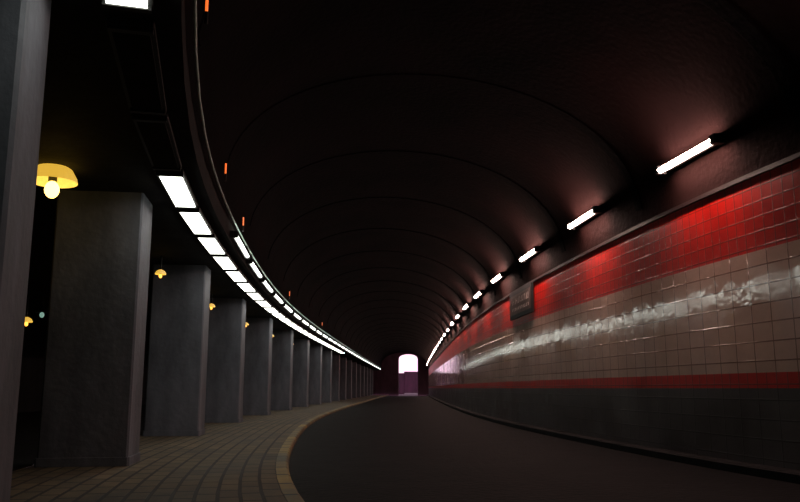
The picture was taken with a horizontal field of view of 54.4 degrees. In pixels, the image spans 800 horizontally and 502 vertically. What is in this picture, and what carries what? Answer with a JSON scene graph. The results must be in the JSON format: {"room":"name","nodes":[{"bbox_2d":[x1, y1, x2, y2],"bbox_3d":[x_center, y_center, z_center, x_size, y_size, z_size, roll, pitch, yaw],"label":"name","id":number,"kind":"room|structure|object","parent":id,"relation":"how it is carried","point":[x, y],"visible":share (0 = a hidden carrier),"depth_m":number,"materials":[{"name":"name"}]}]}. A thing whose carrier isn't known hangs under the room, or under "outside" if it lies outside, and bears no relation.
{"room":"road tunnel","nodes":[
{"label":"road tunnel","id":0,"kind":"room"},
{"bbox_2d":[12,405,144,470],"bbox_3d":[-6.412,11.635,59.077,25.342,0.001,170.896,0,-10,0],"label":"floor","id":1,"kind":"structure","parent":0,"point":[27,423],"depth_m":19.20,"materials":[{"name":"concrete"}]},
{"bbox_2d":[17,315,148,412],"bbox_3d":[-11.631,9.213,59.504,14.904,5.160,170.896,0,-10,0],"label":"wall","id":2,"kind":"structure","parent":0,"point":[34,339],"depth_m":40.57,"materials":[{"name":"concrete"}]},
{"bbox_2d":[25,185,152,338],"bbox_3d":[-6.330,6.849,59.921,25.505,0.001,170.896,0,-10,0],"label":"ceiling","id":3,"kind":"structure","parent":0,"point":[43,231],"depth_m":21.96,"materials":[{"name":"concrete"}]},
{"bbox_2d":[25,269,32,325],"bbox_3d":[-11.520,1.443,24.116,0.360,1.776,0.360,0,-10,0],"label":"pendant lamp","id":4,"kind":"object","parent":3,"relation":"hanging from","point":[27,319],"visible":0.84,"depth_m":24.07,"materials":[{"name":"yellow metal"}]},
{"bbox_2d":[34,284,48,317],"bbox_3d":[-12.720,1.782,27.712,0.540,1.197,0.540,0,-10,0],"label":"pendant lamp","id":5,"kind":"object","parent":3,"relation":"hanging from","point":[42,309],"visible":0.95,"depth_m":27.57,"materials":[{"name":"black metal"}]},
{"bbox_2d":[36,163,77,197],"bbox_3d":[-5.088,-1.226,11.426,0.690,0.928,0.690,0,-10,0],"label":"pendant lamp","id":6,"kind":"object","parent":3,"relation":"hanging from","point":[53,177],"visible":0.79,"depth_m":11.30,"materials":[{"name":"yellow metal"}]},
{"bbox_2d":[10,395,384,501],"bbox_3d":[0.993,11.956,60.894,17.111,0.001,164.114,0,-10,0],"label":"sidewalk","id":7,"kind":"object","parent":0,"point":[230,462],"visible":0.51,"depth_m":11.51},
{"bbox_2d":[0,0,51,501],"bbox_3d":[-3.433,-0.044,5.491,1.404,4.382,1.008,3,-10,-15],"label":"concrete pillar","id":8,"kind":"structure","parent":7,"relation":"on","point":[24,24],"depth_m":5.55,"materials":[{"name":"grey concrete"}]},
{"bbox_2d":[34,190,152,466],"bbox_3d":[-4.990,1.258,12.877,1.404,4.382,1.008,1,-10,-8],"label":"concrete pillar","id":9,"kind":"structure","parent":7,"relation":"on","point":[91,400],"depth_m":12.43,"materials":[{"name":"grey concrete"}]},
{"bbox_2d":[142,264,210,435],"bbox_3d":[-5.832,2.602,20.500,1.404,4.382,1.008,1,-10,-5],"label":"concrete pillar","id":10,"kind":"structure","parent":7,"relation":"on","point":[180,299],"depth_m":20.05,"materials":[{"name":"grey concrete"}]},
{"bbox_2d":[205,298,245,422],"bbox_3d":[-6.376,3.946,28.122,1.404,4.382,1.008,1,-10,-3],"label":"concrete pillar","id":11,"kind":"structure","parent":7,"relation":"on","point":[227,319],"depth_m":27.68,"materials":[{"name":"grey concrete"}]},
{"bbox_2d":[243,317,272,414],"bbox_3d":[-6.644,5.290,35.744,1.404,4.382,1.008,0,-10,-1],"label":"concrete pillar","id":12,"kind":"structure","parent":7,"relation":"on","point":[259,331],"depth_m":35.29,"materials":[{"name":"grey concrete"}]},
{"bbox_2d":[270,330,293,409],"bbox_3d":[-6.722,6.634,43.367,1.404,4.382,1.008,0,-10,0],"label":"concrete pillar","id":13,"kind":"structure","parent":7,"relation":"on","point":[282,341],"depth_m":42.93,"materials":[{"name":"grey concrete"}]},
{"bbox_2d":[292,339,309,406],"bbox_3d":[-6.693,7.978,50.989,1.404,4.382,1.008,0,-10,0],"label":"concrete pillar","id":14,"kind":"structure","parent":7,"relation":"on","point":[301,347],"depth_m":50.55,"materials":[{"name":"grey concrete"}]},
{"bbox_2d":[308,345,321,403],"bbox_3d":[-6.617,9.322,58.612,1.404,4.382,1.008,0,-10,1],"label":"concrete pillar","id":15,"kind":"structure","parent":7,"relation":"on","point":[315,354],"depth_m":58.16,"materials":[{"name":"grey concrete"}]},
{"bbox_2d":[321,350,331,402],"bbox_3d":[-6.525,10.666,66.234,1.404,4.382,1.008,0,-10,1],"label":"concrete pillar","id":16,"kind":"structure","parent":7,"relation":"on","point":[326,396],"depth_m":65.79,"materials":[{"name":"grey concrete"}]},
{"bbox_2d":[331,354,339,400],"bbox_3d":[-6.425,12.010,73.856,1.404,4.382,1.008,0,-10,1],"label":"concrete pillar","id":17,"kind":"structure","parent":7,"relation":"on","point":[335,357],"depth_m":73.43,"materials":[{"name":"grey concrete"}]},
{"bbox_2d":[340,357,346,399],"bbox_3d":[-6.318,13.354,81.479,1.404,4.382,1.008,0,-10,1],"label":"concrete pillar","id":18,"kind":"structure","parent":7,"relation":"on","point":[343,360],"depth_m":81.04,"materials":[{"name":"grey concrete"}]},
{"bbox_2d":[346,360,351,398],"bbox_3d":[-6.203,14.698,89.101,1.404,4.382,1.008,0,-10,1],"label":"concrete pillar","id":19,"kind":"structure","parent":7,"relation":"on","point":[349,362],"depth_m":88.64,"materials":[{"name":"grey concrete"}]},
{"bbox_2d":[352,362,356,397],"bbox_3d":[-6.079,16.042,96.724,1.404,4.382,1.008,0,-10,1],"label":"concrete pillar","id":20,"kind":"structure","parent":7,"relation":"on","point":[354,364],"depth_m":96.33,"materials":[{"name":"grey concrete"}]},
{"bbox_2d":[357,364,360,396],"bbox_3d":[-5.946,17.386,104.346,1.404,4.382,1.008,0,-10,1],"label":"concrete pillar","id":21,"kind":"structure","parent":7,"relation":"on","point":[358,365],"depth_m":103.88,"materials":[{"name":"grey concrete"}]},
{"bbox_2d":[361,366,364,396],"bbox_3d":[-5.805,18.730,111.969,1.404,4.382,1.008,0,-10,1],"label":"concrete pillar","id":22,"kind":"structure","parent":7,"relation":"on","point":[362,367],"depth_m":111.59,"materials":[{"name":"grey concrete"}]},
{"bbox_2d":[364,367,367,395],"bbox_3d":[-5.658,20.075,119.591,1.404,4.382,1.008,0,-10,1],"label":"concrete pillar","id":23,"kind":"structure","parent":7,"relation":"on","point":[366,368],"depth_m":119.22,"materials":[{"name":"grey concrete"}]},
{"bbox_2d":[368,368,370,395],"bbox_3d":[-5.507,21.419,127.213,1.404,4.382,1.008,0,-10,1],"label":"concrete pillar","id":24,"kind":"structure","parent":7,"relation":"on","point":[369,369],"depth_m":126.91,"materials":[{"name":"grey concrete"}]},
{"bbox_2d":[371,369,372,394],"bbox_3d":[-5.354,22.763,134.836,1.404,4.382,1.008,0,-10,1],"label":"concrete pillar","id":25,"kind":"structure","parent":7,"relation":"on","point":[371,369],"depth_m":134.35,"materials":[{"name":"grey concrete"}]},
{"bbox_2d":[204,0,208,24],"bbox_3d":[-1.955,-2.446,7.864,0.037,0.324,0.037,0,-10,0],"label":"marker light","id":26,"kind":"object","parent":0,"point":[206,3],"depth_m":7.84,"materials":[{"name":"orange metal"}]},
{"bbox_2d":[38,0,380,369],"bbox_3d":[0.482,7.375,61.726,15.849,0.528,164.061,0,-10,0],"label":"ceiling","id":27,"kind":"structure","parent":0,"point":[88,128],"depth_m":9.98,"materials":[{"name":"concrete"}]},
{"bbox_2d":[101,0,152,13],"bbox_3d":[-1.966,-2.226,5.449,0.408,0.096,2.232,3,-10,-16],"label":"fluorescent panel","id":28,"kind":"object","parent":27,"relation":"attached to","point":[140,6],"visible":1,"depth_m":6.40,"materials":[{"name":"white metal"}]},
{"bbox_2d":[105,16,166,115],"bbox_3d":[-2.628,-1.798,7.872,0.408,0.096,2.232,2,-10,-14],"label":"fluorescent panel","id":29,"kind":"object","parent":27,"relation":"attached to","point":[134,43],"visible":1,"depth_m":7.57,"materials":[{"name":"black metal"}]},
{"bbox_2d":[131,113,181,170],"bbox_3d":[-3.148,-1.392,10.176,0.408,0.096,2.232,2,-10,-11],"label":"fluorescent panel","id":30,"kind":"object","parent":27,"relation":"attached to","point":[155,132],"visible":0.96,"depth_m":9.93,"materials":[{"name":"black metal"}]},
{"bbox_2d":[155,256,165,277],"bbox_3d":[-5.841,0.395,19.000,0.270,0.542,0.270,0,-10,0],"label":"pendant lamp","id":31,"kind":"object","parent":27,"relation":"hanging from","point":[160,272],"visible":1,"depth_m":18.95,"materials":[{"name":"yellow metal"}]},
{"bbox_2d":[155,169,197,208],"bbox_3d":[-3.572,-0.975,12.540,0.408,0.096,2.232,2,-10,-9],"label":"fluorescent panel","id":32,"kind":"object","parent":27,"relation":"attached to","point":[176,184],"visible":0.96,"depth_m":12.30,"materials":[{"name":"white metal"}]},
{"bbox_2d":[176,206,213,234],"bbox_3d":[-3.906,-0.558,14.903,0.408,0.096,2.232,1,-10,-7],"label":"fluorescent panel","id":33,"kind":"object","parent":27,"relation":"attached to","point":[195,219],"visible":0.94,"depth_m":14.70,"materials":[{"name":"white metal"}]},
{"bbox_2d":[195,233,226,254],"bbox_3d":[-4.178,-0.142,17.267,0.408,0.096,2.232,1,-10,-6],"label":"fluorescent panel","id":34,"kind":"object","parent":27,"relation":"attached to","point":[212,244],"visible":0.94,"depth_m":17.05,"materials":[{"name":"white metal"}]},
{"bbox_2d":[209,294,214,309],"bbox_3d":[-6.451,1.739,26.622,0.270,0.542,0.270,0,-10,0],"label":"pendant lamp","id":35,"kind":"object","parent":27,"relation":"hanging from","point":[211,305],"visible":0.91,"depth_m":26.56,"materials":[{"name":"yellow metal"}]},
{"bbox_2d":[211,253,237,269],"bbox_3d":[-4.415,0.275,19.631,0.408,0.096,2.232,1,-10,-5],"label":"fluorescent panel","id":36,"kind":"object","parent":27,"relation":"attached to","point":[226,262],"visible":0.9,"depth_m":19.50,"materials":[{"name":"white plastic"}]},
{"bbox_2d":[224,268,247,281],"bbox_3d":[-4.628,0.692,21.994,0.408,0.096,2.232,1,-10,-5],"label":"fluorescent panel","id":37,"kind":"object","parent":27,"relation":"attached to","point":[236,275],"visible":0.91,"depth_m":21.75,"materials":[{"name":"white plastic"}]},
{"bbox_2d":[230,231,249,258],"bbox_3d":[-3.771,-0.113,18.433,0.168,0.144,3.000,1,-10,-6],"label":"lamp","id":38,"kind":"object","parent":27,"relation":"attached to","point":[234,236],"visible":1,"depth_m":18.00,"materials":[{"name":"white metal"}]},
{"bbox_2d":[235,280,256,291],"bbox_3d":[-4.816,1.109,24.358,0.408,0.096,2.232,1,-10,-4],"label":"fluorescent panel","id":39,"kind":"object","parent":27,"relation":"attached to","point":[247,286],"visible":0.91,"depth_m":24.12,"materials":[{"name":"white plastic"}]},
{"bbox_2d":[246,258,262,278],"bbox_3d":[-4.102,0.514,21.991,0.168,0.144,3.000,1,-10,-5],"label":"lamp","id":40,"kind":"object","parent":27,"relation":"attached to","point":[249,262],"visible":0.95,"depth_m":21.58,"materials":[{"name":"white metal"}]},
{"bbox_2d":[245,290,264,299],"bbox_3d":[-4.976,1.525,26.721,0.408,0.096,2.232,1,-10,-3],"label":"fluorescent panel","id":41,"kind":"object","parent":27,"relation":"attached to","point":[257,295],"visible":0.9,"depth_m":26.61,"materials":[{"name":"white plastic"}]},
{"bbox_2d":[254,298,271,306],"bbox_3d":[-5.109,1.942,29.085,0.408,0.096,2.232,0,-10,-3],"label":"fluorescent panel","id":42,"kind":"object","parent":27,"relation":"attached to","point":[264,303],"visible":0.91,"depth_m":28.95,"materials":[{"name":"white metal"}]},
{"bbox_2d":[259,277,273,292],"bbox_3d":[-4.375,1.144,25.559,0.168,0.144,3.000,1,-10,-4],"label":"lamp","id":43,"kind":"object","parent":27,"relation":"attached to","point":[263,282],"visible":0.91,"depth_m":25.25,"materials":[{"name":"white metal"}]},
{"bbox_2d":[263,305,278,312],"bbox_3d":[-5.213,2.359,31.448,0.408,0.096,2.232,0,-10,-2],"label":"fluorescent panel","id":44,"kind":"object","parent":27,"relation":"attached to","point":[272,309],"visible":0.88,"depth_m":31.47,"materials":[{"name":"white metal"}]},
{"bbox_2d":[271,292,283,304],"bbox_3d":[-4.587,1.775,29.137,0.168,0.144,3.000,0,-10,-3],"label":"lamp","id":45,"kind":"object","parent":27,"relation":"attached to","point":[277,299],"visible":0.92,"depth_m":28.89,"materials":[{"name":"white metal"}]},
{"bbox_2d":[270,311,285,317],"bbox_3d":[-5.292,2.776,33.812,0.408,0.096,2.232,0,-10,-2],"label":"fluorescent panel","id":46,"kind":"object","parent":27,"relation":"attached to","point":[278,315],"visible":0.87,"depth_m":33.73,"materials":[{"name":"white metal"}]},
{"bbox_2d":[278,316,291,322],"bbox_3d":[-5.349,3.192,36.175,0.408,0.096,2.232,0,-10,-1],"label":"fluorescent panel","id":47,"kind":"object","parent":27,"relation":"attached to","point":[285,320],"visible":0.85,"depth_m":36.22,"materials":[{"name":"white plastic"}]},
{"bbox_2d":[281,303,292,312],"bbox_3d":[-4.734,2.403,32.703,0.168,0.144,3.000,0,-10,-2],"label":"lamp","id":48,"kind":"object","parent":27,"relation":"attached to","point":[284,305],"visible":0.91,"depth_m":32.47,"materials":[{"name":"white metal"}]},
{"bbox_2d":[286,321,297,326],"bbox_3d":[-5.388,3.609,38.539,0.408,0.096,2.232,0,-10,-1],"label":"fluorescent panel","id":49,"kind":"object","parent":27,"relation":"attached to","point":[293,324],"visible":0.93,"depth_m":38.59,"materials":[{"name":"white plastic"}]},
{"bbox_2d":[291,311,301,319],"bbox_3d":[-4.828,3.027,36.240,0.169,0.144,3.000,0,-10,-1],"label":"lamp","id":50,"kind":"object","parent":27,"relation":"attached to","point":[293,314],"visible":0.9,"depth_m":35.99,"materials":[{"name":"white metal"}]},
{"bbox_2d":[299,318,308,325],"bbox_3d":[-4.880,3.646,39.750,0.168,0.144,3.000,0,-10,-1],"label":"lamp","id":51,"kind":"object","parent":27,"relation":"attached to","point":[302,321],"visible":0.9,"depth_m":39.58,"materials":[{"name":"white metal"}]},
{"bbox_2d":[373,352,428,395],"bbox_3d":[-6.167,22.184,143.089,23.995,8.880,1.559,0,-10,0],"label":"wall","id":52,"kind":"structure","parent":0,"point":[385,380],"depth_m":142.27,"materials":[{"name":"paint"}]},
{"bbox_2d":[399,372,417,393],"bbox_3d":[0.960,30.103,177.469,53.820,5.213,2.400,0,-10,0],"label":"wall","id":53,"kind":"structure","parent":0,"point":[408,381],"depth_m":176.32,"materials":[{"name":"paint"}]},
{"bbox_2d":[184,0,799,367],"bbox_3d":[5.718,6.097,62.930,21.522,3.126,164.679,0,-10,0],"label":"ceiling","id":54,"kind":"structure","parent":0,"point":[654,79],"depth_m":16.43,"materials":[{"name":"concrete"}]},
{"bbox_2d":[193,0,378,366],"bbox_3d":[1.790,7.150,62.281,13.439,0.444,162.948,0,-10,0],"label":"conduit pipe","id":55,"kind":"object","parent":54,"relation":"attached to","point":[194,1],"visible":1,"depth_m":10.41,"materials":[{"name":"black metal"}]},
{"bbox_2d":[224,163,226,180],"bbox_3d":[-3.144,-1.421,14.020,0.037,0.324,0.037,0,-10,0],"label":"marker light","id":56,"kind":"object","parent":55,"relation":"attached to","point":[225,175],"depth_m":14.01,"materials":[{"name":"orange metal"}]},
{"bbox_2d":[463,302,472,309],"bbox_3d":[3.469,2.816,39.567,0.338,0.168,2.088,0,-10,-1],"label":"wall lamp","id":57,"kind":"object","parent":54,"relation":"attached to","point":[468,305],"visible":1,"depth_m":39.02,"materials":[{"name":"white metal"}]},
{"bbox_2d":[474,289,485,298],"bbox_3d":[3.565,1.912,34.445,0.338,0.168,2.088,0,-10,-2],"label":"wall lamp","id":58,"kind":"object","parent":54,"relation":"attached to","point":[480,292],"visible":1,"depth_m":34.02,"materials":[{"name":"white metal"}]},
{"bbox_2d":[198,0,799,366],"bbox_3d":[5.668,5.588,61.101,21.228,2.760,160.053,0,-10,0],"label":"ribs","id":59,"kind":"structure","parent":54,"relation":"attached to","point":[774,61],"depth_m":16.59,"materials":[{"name":"concrete"}]},
{"bbox_2d":[491,271,507,283],"bbox_3d":[3.766,1.009,29.322,0.338,0.168,2.088,1,-10,-3],"label":"wall lamp","id":60,"kind":"object","parent":54,"relation":"attached to","point":[502,274],"visible":1,"depth_m":28.98,"materials":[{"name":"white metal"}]},
{"bbox_2d":[519,246,542,261],"bbox_3d":[4.101,0.105,24.198,0.338,0.168,2.088,1,-10,-4],"label":"wall lamp","id":61,"kind":"object","parent":54,"relation":"attached to","point":[536,249],"visible":1,"depth_m":23.88,"materials":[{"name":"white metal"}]},
{"bbox_2d":[566,205,602,229],"bbox_3d":[4.565,-0.798,19.074,0.338,0.168,2.088,1,-10,-6],"label":"wall lamp","id":62,"kind":"object","parent":54,"relation":"attached to","point":[595,210],"visible":1,"depth_m":18.83,"materials":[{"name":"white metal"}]},
{"bbox_2d":[654,133,724,175],"bbox_3d":[5.207,-1.703,13.942,0.338,0.168,2.088,2,-10,-9],"label":"wall lamp","id":63,"kind":"object","parent":54,"relation":"attached to","point":[715,139],"visible":1,"depth_m":13.69,"materials":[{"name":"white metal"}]},
{"bbox_2d":[289,396,799,501],"bbox_3d":[6.373,12.214,61.669,19.855,0.001,162.339,0,-10,0],"label":"road","id":64,"kind":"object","parent":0,"point":[387,448],"visible":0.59,"depth_m":12.97,"materials":[{"name":"grey asphalt"}]},
{"bbox_2d":[276,395,388,501],"bbox_3d":[2.987,12.146,61.640,13.492,0.125,162.430,0,-10,0],"label":"curb","id":65,"kind":"object","parent":64,"relation":"on","point":[287,486],"visible":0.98,"depth_m":14.02,"materials":[{"name":"concrete"}]},
{"bbox_2d":[429,158,799,469],"bbox_3d":[10.098,10.277,63.987,12.762,4.740,160.800,0,-10,0],"label":"wall","id":66,"kind":"structure","parent":0,"point":[680,332],"depth_m":15.02,"materials":[{"name":"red tile"}]},
{"bbox_2d":[509,282,533,320],"bbox_3d":[4.128,1.768,26.613,0.098,0.936,3.480,1,-10,-4],"label":"wall sign","id":67,"kind":"object","parent":66,"relation":"attached to","point":[521,300],"visible":1,"depth_m":26.21,"materials":[{"name":"black metal"}]},
{"bbox_2d":[427,395,799,483],"bbox_3d":[9.859,12.388,63.067,12.883,0.144,159.253,0,-10,0],"label":"baseboard","id":68,"kind":"structure","parent":66,"relation":"attached to","point":[757,470],"depth_m":14.66,"materials":[{"name":"concrete"}]},
{"bbox_2d":[428,152,799,369],"bbox_3d":[9.981,7.834,63.919,12.649,0.072,159.147,0,-10,0],"label":"trim","id":69,"kind":"structure","parent":66,"relation":"attached to","point":[796,156],"depth_m":15.23,"materials":[{"name":"paint"}]},
{"label":"outside","id":70,"kind":"structure","parent":0,"visible":0},
{"bbox_2d":[399,393,417,395],"bbox_3d":[6.000,55.529,307.205,156.000,0.001,335.640,0,-10,0],"label":"ground","id":71,"kind":"structure","parent":70,"point":[404,394],"depth_m":166.49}
]}

